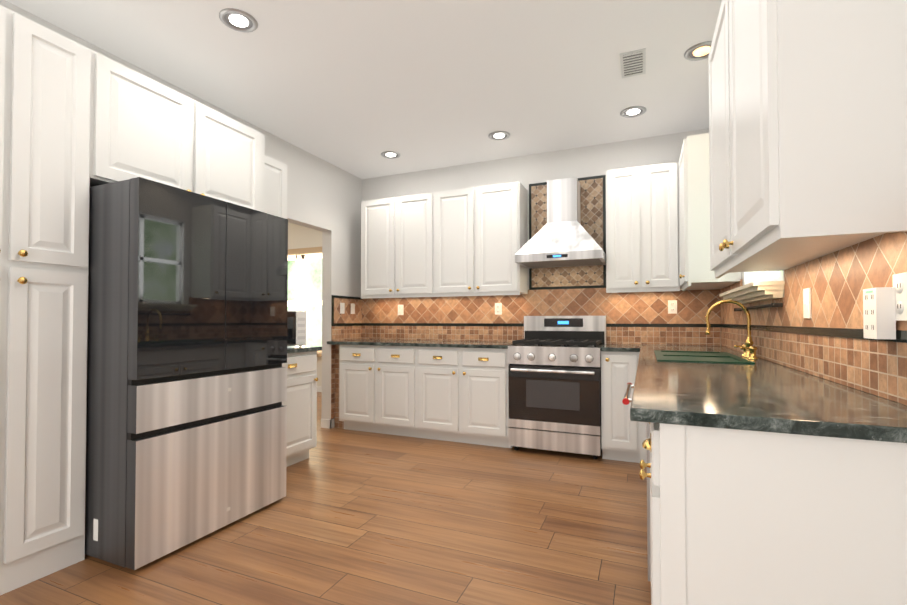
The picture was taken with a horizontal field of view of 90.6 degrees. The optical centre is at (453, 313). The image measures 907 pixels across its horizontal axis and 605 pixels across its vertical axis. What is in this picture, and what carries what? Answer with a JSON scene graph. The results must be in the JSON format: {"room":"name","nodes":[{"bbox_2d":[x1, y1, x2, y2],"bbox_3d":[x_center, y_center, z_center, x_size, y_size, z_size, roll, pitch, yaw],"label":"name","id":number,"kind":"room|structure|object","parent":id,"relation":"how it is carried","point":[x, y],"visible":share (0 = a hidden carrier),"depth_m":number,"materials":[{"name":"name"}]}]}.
{"room":"kitchen","nodes":[
{"label":"kitchen","id":0,"kind":"room"},
{"bbox_2d":[0,0,361,419],"bbox_3d":[-1.992,-0.215,3.271,0.120,2.800,7.350,0,-1,23],"label":"wall","id":1,"kind":"structure","parent":0,"point":[341,257],"depth_m":4.75,"materials":[{"name":"paint"}]},
{"bbox_2d":[96,54,264,211],"bbox_3d":[-1.805,-0.954,2.768,0.623,0.620,1.072,0,-1,23],"label":"upper cabinet","id":2,"kind":"object","parent":1,"relation":"attached to","point":[150,130],"depth_m":2.52,"materials":[{"name":"paint"}]},
{"bbox_2d":[264,155,286,218],"bbox_3d":[-1.615,-0.730,3.555,0.353,1.040,0.528,0,-1,23],"label":"upper cabinet","id":3,"kind":"object","parent":1,"relation":"attached to","point":[275,187],"visible":0.12,"depth_m":3.62,"materials":[{"name":"paint"}]},
{"bbox_2d":[331,295,361,418],"bbox_3d":[-1.180,0.464,4.991,0.013,1.310,0.544,0,-1,23],"label":"wall tile","id":4,"kind":"structure","parent":1,"relation":"attached to","point":[347,325],"depth_m":4.91,"materials":[{"name":"tile"}]},
{"bbox_2d":[340,303,344,313],"bbox_3d":[-1.211,-0.058,4.898,0.014,0.118,0.072,0,-1,23],"label":"light switch","id":5,"kind":"object","parent":4,"relation":"attached to","point":[342,308],"visible":1,"depth_m":4.89,"materials":[{"name":"white plastic"}]},
{"bbox_2d":[351,303,354,313],"bbox_3d":[-1.136,-0.054,5.072,0.014,0.118,0.072,0,-1,23],"label":"light switch","id":6,"kind":"object","parent":4,"relation":"attached to","point":[352,308],"visible":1,"depth_m":5.07,"materials":[{"name":"white plastic"}]},
{"bbox_2d":[288,222,321,385],"bbox_3d":[-2.408,-0.146,7.367,3.860,2.800,0.120,0,-1,23],"label":"wall","id":7,"kind":"structure","parent":0,"point":[299,236],"depth_m":7.32,"materials":[{"name":"paint"}]},
{"bbox_2d":[317,386,333,428],"bbox_3d":[-2.748,1.193,6.379,3.992,0.090,1.922,0,-1,23],"label":"baseboard","id":8,"kind":"structure","parent":7,"relation":"attached to","point":[326,423],"depth_m":4.74,"materials":[{"name":"paint"}]},
{"bbox_2d":[0,392,650,604],"bbox_3d":[-2.097,1.217,3.357,7.960,0.060,7.470,0,-1,23],"label":"floor","id":9,"kind":"structure","parent":0,"point":[353,517],"depth_m":2.31,"materials":[{"name":"brown wood"}]},
{"bbox_2d":[0,5,99,594],"bbox_3d":[-2.136,-0.057,1.975,0.623,2.440,0.618,0,-1,23],"label":"tall cabinet","id":10,"kind":"object","parent":9,"relation":"on","point":[77,121],"depth_m":1.97,"materials":[{"name":"paint"}]},
{"bbox_2d":[85,177,287,569],"bbox_3d":[-1.605,0.283,2.587,0.801,1.780,0.923,0,-1,23],"label":"refrigerator","id":11,"kind":"object","parent":9,"relation":"on","point":[186,432],"visible":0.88,"depth_m":2.19,"materials":[{"name":"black metal"}]},
{"bbox_2d":[282,346,321,466],"bbox_3d":[-1.474,0.729,3.519,0.621,0.920,0.618,0,-1,23],"label":"base cabinet","id":12,"kind":"object","parent":9,"relation":"on","point":[300,403],"visible":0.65,"depth_m":3.51,"materials":[{"name":"paint"}]},
{"bbox_2d":[287,346,321,352],"bbox_3d":[-1.481,0.285,3.530,0.606,0.031,0.618,0,-1,23],"label":"countertop","id":13,"kind":"structure","parent":12,"relation":"on","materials":[{"name":"stone"}]},
{"bbox_2d":[287,311,305,346],"bbox_3d":[-1.471,0.122,3.528,0.372,0.290,0.498,0,-1,23],"label":"microwave","id":14,"kind":"object","parent":13,"relation":"on","point":[296,328],"visible":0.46,"depth_m":3.58,"materials":[{"name":"white plastic"}]},
{"bbox_2d":[334,344,343,427],"bbox_3d":[-1.106,0.770,4.990,0.144,0.888,0.497,0,-1,23],"label":"cabinet filler","id":15,"kind":"structure","parent":9,"relation":"on","point":[338,423],"depth_m":4.78,"materials":[{"name":"wood"}]},
{"bbox_2d":[337,344,414,436],"bbox_3d":[-0.648,0.765,4.723,0.903,0.888,0.627,0,-1,23],"label":"base cabinet","id":16,"kind":"object","parent":9,"relation":"on","point":[377,383],"depth_m":4.45,"materials":[{"name":"paint"}]},
{"bbox_2d":[415,348,512,447],"bbox_3d":[0.182,0.759,4.369,0.903,0.888,0.627,0,-1,23],"label":"base cabinet","id":17,"kind":"object","parent":9,"relation":"on","point":[462,394],"depth_m":4.09,"materials":[{"name":"paint"}]},
{"bbox_2d":[327,340,512,347],"bbox_3d":[-0.298,0.302,4.572,1.942,0.031,0.646,0,-1,23],"label":"countertop","id":18,"kind":"structure","parent":17,"relation":"on","point":[386,343],"depth_m":4.35,"materials":[{"name":"green stone"}]},
{"bbox_2d":[508,316,605,458],"bbox_3d":[0.936,0.608,4.005,0.764,1.180,0.693,0,-1,23],"label":"range","id":19,"kind":"object","parent":9,"relation":"on","point":[554,376],"visible":0.98,"depth_m":3.77,"materials":[{"name":"silver metal"}]},
{"bbox_2d":[601,352,642,467],"bbox_3d":[1.440,0.750,3.833,0.287,0.888,0.627,0,-1,23],"label":"base cabinet","id":20,"kind":"object","parent":9,"relation":"on","point":[620,440],"depth_m":3.56,"materials":[{"name":"paint"}]},
{"bbox_2d":[600,344,722,351],"bbox_3d":[1.733,0.288,3.706,0.933,0.031,0.646,0,-1,23],"label":"countertop","id":21,"kind":"structure","parent":20,"relation":"on","point":[607,347],"depth_m":3.70,"materials":[{"name":"green stone"}]},
{"bbox_2d":[643,424,646,479],"bbox_3d":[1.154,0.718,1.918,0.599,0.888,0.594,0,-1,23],"label":"base cabinet","id":22,"kind":"object","parent":9,"relation":"on","point":[644,425],"depth_m":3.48,"materials":[{"name":"paint"}]},
{"bbox_2d":[622,382,650,581],"bbox_3d":[1.111,0.719,1.937,0.690,0.888,0.594,0,-1,23],"label":"dishwasher","id":23,"kind":"object","parent":22,"relation":"in","point":[626,399],"depth_m":1.76,"materials":[{"name":"silver metal"}]},
{"bbox_2d":[647,424,906,604],"bbox_3d":[0.893,0.707,1.295,0.589,0.888,0.747,0,-1,23],"label":"base cabinet","id":24,"kind":"object","parent":9,"relation":"on","point":[770,483],"depth_m":0.98,"materials":[{"name":"paint"}]},
{"bbox_2d":[627,348,906,443],"bbox_3d":[1.230,0.261,2.153,0.639,0.031,2.607,0,-1,23],"label":"countertop","id":25,"kind":"structure","parent":24,"relation":"on","point":[774,399],"depth_m":1.15,"materials":[{"name":"green stone"}]},
{"bbox_2d":[655,348,754,363],"bbox_3d":[1.438,0.351,2.662,0.434,0.206,0.844,0,-1,23],"label":"sink","id":26,"kind":"object","parent":25,"relation":"in","point":[660,353],"depth_m":2.61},
{"bbox_2d":[705,300,758,359],"bbox_3d":[1.605,0.086,2.606,0.246,0.333,0.238,0,-1,23],"label":"faucet","id":27,"kind":"object","parent":25,"relation":"on","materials":[{"name":"gold metal"}]},
{"bbox_2d":[5,0,721,178],"bbox_3d":[-2.097,-1.643,3.405,7.960,0.060,7.470,0,-1,23],"label":"ceiling","id":28,"kind":"structure","parent":0,"point":[356,88],"depth_m":2.96,"materials":[{"name":"paint"}]},
{"bbox_2d":[219,8,257,31],"bbox_3d":[-1.193,-1.623,2.492,0.196,0.009,0.196,0,-1,23],"label":"recessed light","id":29,"kind":"object","parent":28,"relation":"in","point":[237,20],"visible":1,"depth_m":2.48,"materials":[{"name":"silver metal"}]},
{"bbox_2d":[381,151,400,158],"bbox_3d":[-0.629,-1.589,4.502,0.196,0.009,0.196,0,-1,23],"label":"recessed light","id":30,"kind":"object","parent":28,"relation":"in","point":[390,154],"visible":1,"depth_m":4.49,"materials":[{"name":"silver metal"}]},
{"bbox_2d":[488,131,509,139],"bbox_3d":[0.411,-1.597,4.036,0.196,0.009,0.196,0,-1,23],"label":"recessed light","id":31,"kind":"object","parent":28,"relation":"in","point":[499,135],"visible":1,"depth_m":4.02,"materials":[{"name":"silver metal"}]},
{"bbox_2d":[620,48,645,77],"bbox_3d":[1.165,-1.616,2.910,0.150,0.010,0.300,0,-1,23],"label":"ceiling vent","id":32,"kind":"object","parent":28,"relation":"in","point":[632,63],"visible":1,"depth_m":2.89,"materials":[{"name":"white"}]},
{"bbox_2d":[620,106,646,117],"bbox_3d":[1.434,-1.605,3.578,0.196,0.009,0.196,0,-1,23],"label":"recessed light","id":33,"kind":"object","parent":28,"relation":"in","point":[632,111],"visible":0.96,"depth_m":3.57,"materials":[{"name":"silver metal"}]},
{"bbox_2d":[684,41,711,60],"bbox_3d":[1.536,-1.619,2.773,0.196,0.009,0.196,0,-1,23],"label":"recessed light","id":34,"kind":"object","parent":28,"relation":"in","point":[698,51],"visible":0.65,"depth_m":2.77,"materials":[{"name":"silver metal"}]},
{"bbox_2d":[362,128,720,345],"bbox_3d":[0.686,-0.193,4.580,3.780,2.800,0.120,0,-1,23],"label":"wall","id":35,"kind":"structure","parent":0,"point":[525,171],"depth_m":4.47,"materials":[{"name":"paint"}]},
{"bbox_2d":[361,191,440,298],"bbox_3d":[-0.511,-0.708,4.847,0.956,1.040,0.340,0,-1,23],"label":"upper cabinet","id":36,"kind":"object","parent":35,"relation":"attached to","point":[401,235],"depth_m":4.68,"materials":[{"name":"paint"}]},
{"bbox_2d":[441,182,527,295],"bbox_3d":[0.238,-0.714,4.527,0.956,1.040,0.340,0,-1,23],"label":"upper cabinet","id":37,"kind":"object","parent":35,"relation":"attached to","point":[483,228],"depth_m":4.33,"materials":[{"name":"paint"}]},
{"bbox_2d":[362,175,720,345],"bbox_3d":[0.600,-0.504,4.549,3.648,1.579,0.013,0,-1,23],"label":"wall tile","id":38,"kind":"structure","parent":35,"relation":"attached to","point":[639,318],"depth_m":4.34,"materials":[{"name":"tile"}]},
{"bbox_2d":[398,305,403,314],"bbox_3d":[-0.595,-0.040,5.040,0.072,0.118,0.008,0,-1,23],"label":"electrical outlet","id":39,"kind":"object","parent":38,"relation":"attached to","point":[400,309],"visible":1,"depth_m":5.04,"materials":[{"name":"white plastic"}]},
{"bbox_2d":[495,303,501,314],"bbox_3d":[0.458,-0.048,4.591,0.072,0.118,0.008,0,-1,23],"label":"electrical outlet","id":40,"kind":"object","parent":38,"relation":"attached to","point":[498,308],"visible":1,"depth_m":4.59,"materials":[{"name":"white plastic"}]},
{"bbox_2d":[668,300,676,313],"bbox_3d":[1.935,-0.058,3.962,0.072,0.118,0.008,0,-1,23],"label":"electrical outlet","id":41,"kind":"object","parent":38,"relation":"attached to","point":[672,306],"visible":1,"depth_m":3.96,"materials":[{"name":"white plastic"}]},
{"bbox_2d":[515,177,605,267],"bbox_3d":[0.992,-0.846,4.109,0.750,0.781,0.501,0,-1,23],"label":"steel range hood","id":42,"kind":"object","parent":35,"relation":"attached to","point":[562,237],"visible":0.96,"depth_m":4.03,"materials":[{"name":"silver metal"}]},
{"bbox_2d":[606,163,684,291],"bbox_3d":[1.645,-0.724,3.899,0.590,1.040,0.391,0,-1,23],"label":"upper cabinet","id":43,"kind":"object","parent":35,"relation":"attached to","point":[637,198],"depth_m":3.79,"materials":[{"name":"paint"}]},
{"bbox_2d":[741,271,783,302],"bbox_3d":[1.218,-0.251,1.163,0.120,2.800,5.750,0,-1,23],"label":"wall","id":44,"kind":"structure","parent":0,"point":[742,274],"depth_m":2.99,"materials":[{"name":"paint"}]},
{"bbox_2d":[669,133,741,287],"bbox_3d":[1.867,-0.733,3.372,0.408,1.040,0.547,0,-1,23],"label":"upper cabinet","id":45,"kind":"object","parent":44,"relation":"attached to","point":[686,176],"depth_m":3.17,"materials":[{"name":"paint"}]},
{"bbox_2d":[719,271,784,310],"bbox_3d":[1.735,-0.550,2.551,0.255,1.055,1.040,0,-1,23],"label":"window","id":46,"kind":"structure","parent":44,"relation":"in","point":[751,292],"depth_m":2.39,"materials":[{"name":"white"}]},
{"bbox_2d":[705,0,906,275],"bbox_3d":[1.179,-0.750,1.629,0.306,1.085,1.160,0,-1,23],"label":"upper cabinet","id":47,"kind":"object","parent":44,"relation":"attached to","point":[796,155],"depth_m":1.13,"materials":[{"name":"paint"}]},
{"bbox_2d":[720,232,906,404],"bbox_3d":[1.624,0.003,2.283,0.013,0.489,3.338,0,-1,23],"label":"wall tile","id":48,"kind":"structure","parent":44,"relation":"attached to","point":[827,340],"depth_m":1.51,"materials":[{"name":"tile"}]},
{"bbox_2d":[803,288,810,317],"bbox_3d":[1.394,-0.040,1.774,0.014,0.118,0.072,0,-1,23],"label":"light switch","id":49,"kind":"object","parent":48,"relation":"attached to","point":[806,302],"visible":0.93,"depth_m":1.76,"materials":[{"name":"white plastic"}]},
{"bbox_2d":[893,272,906,320],"bbox_3d":[1.118,-0.042,1.120,0.008,0.118,0.072,0,-1,23],"label":"electrical outlet","id":50,"kind":"object","parent":48,"relation":"attached to","point":[900,282],"visible":1,"depth_m":1.11,"materials":[{"name":"white plastic"}]},
{"bbox_2d":[863,287,895,338],"bbox_3d":[1.122,0.000,1.183,0.038,0.133,0.076,0,-1,23],"label":"adapter","id":51,"kind":"object","parent":50,"relation":"attached to","point":[879,314],"visible":1,"depth_m":1.15,"materials":[{"name":"white plastic"}]},
{"label":"outside","id":52,"kind":"structure","parent":0,"visible":0},
{"bbox_2d":[287,247,321,356],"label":"window","id":53,"kind":"structure","parent":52,"point":[314,313],"depth_m":7.53,"materials":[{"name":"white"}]}
]}

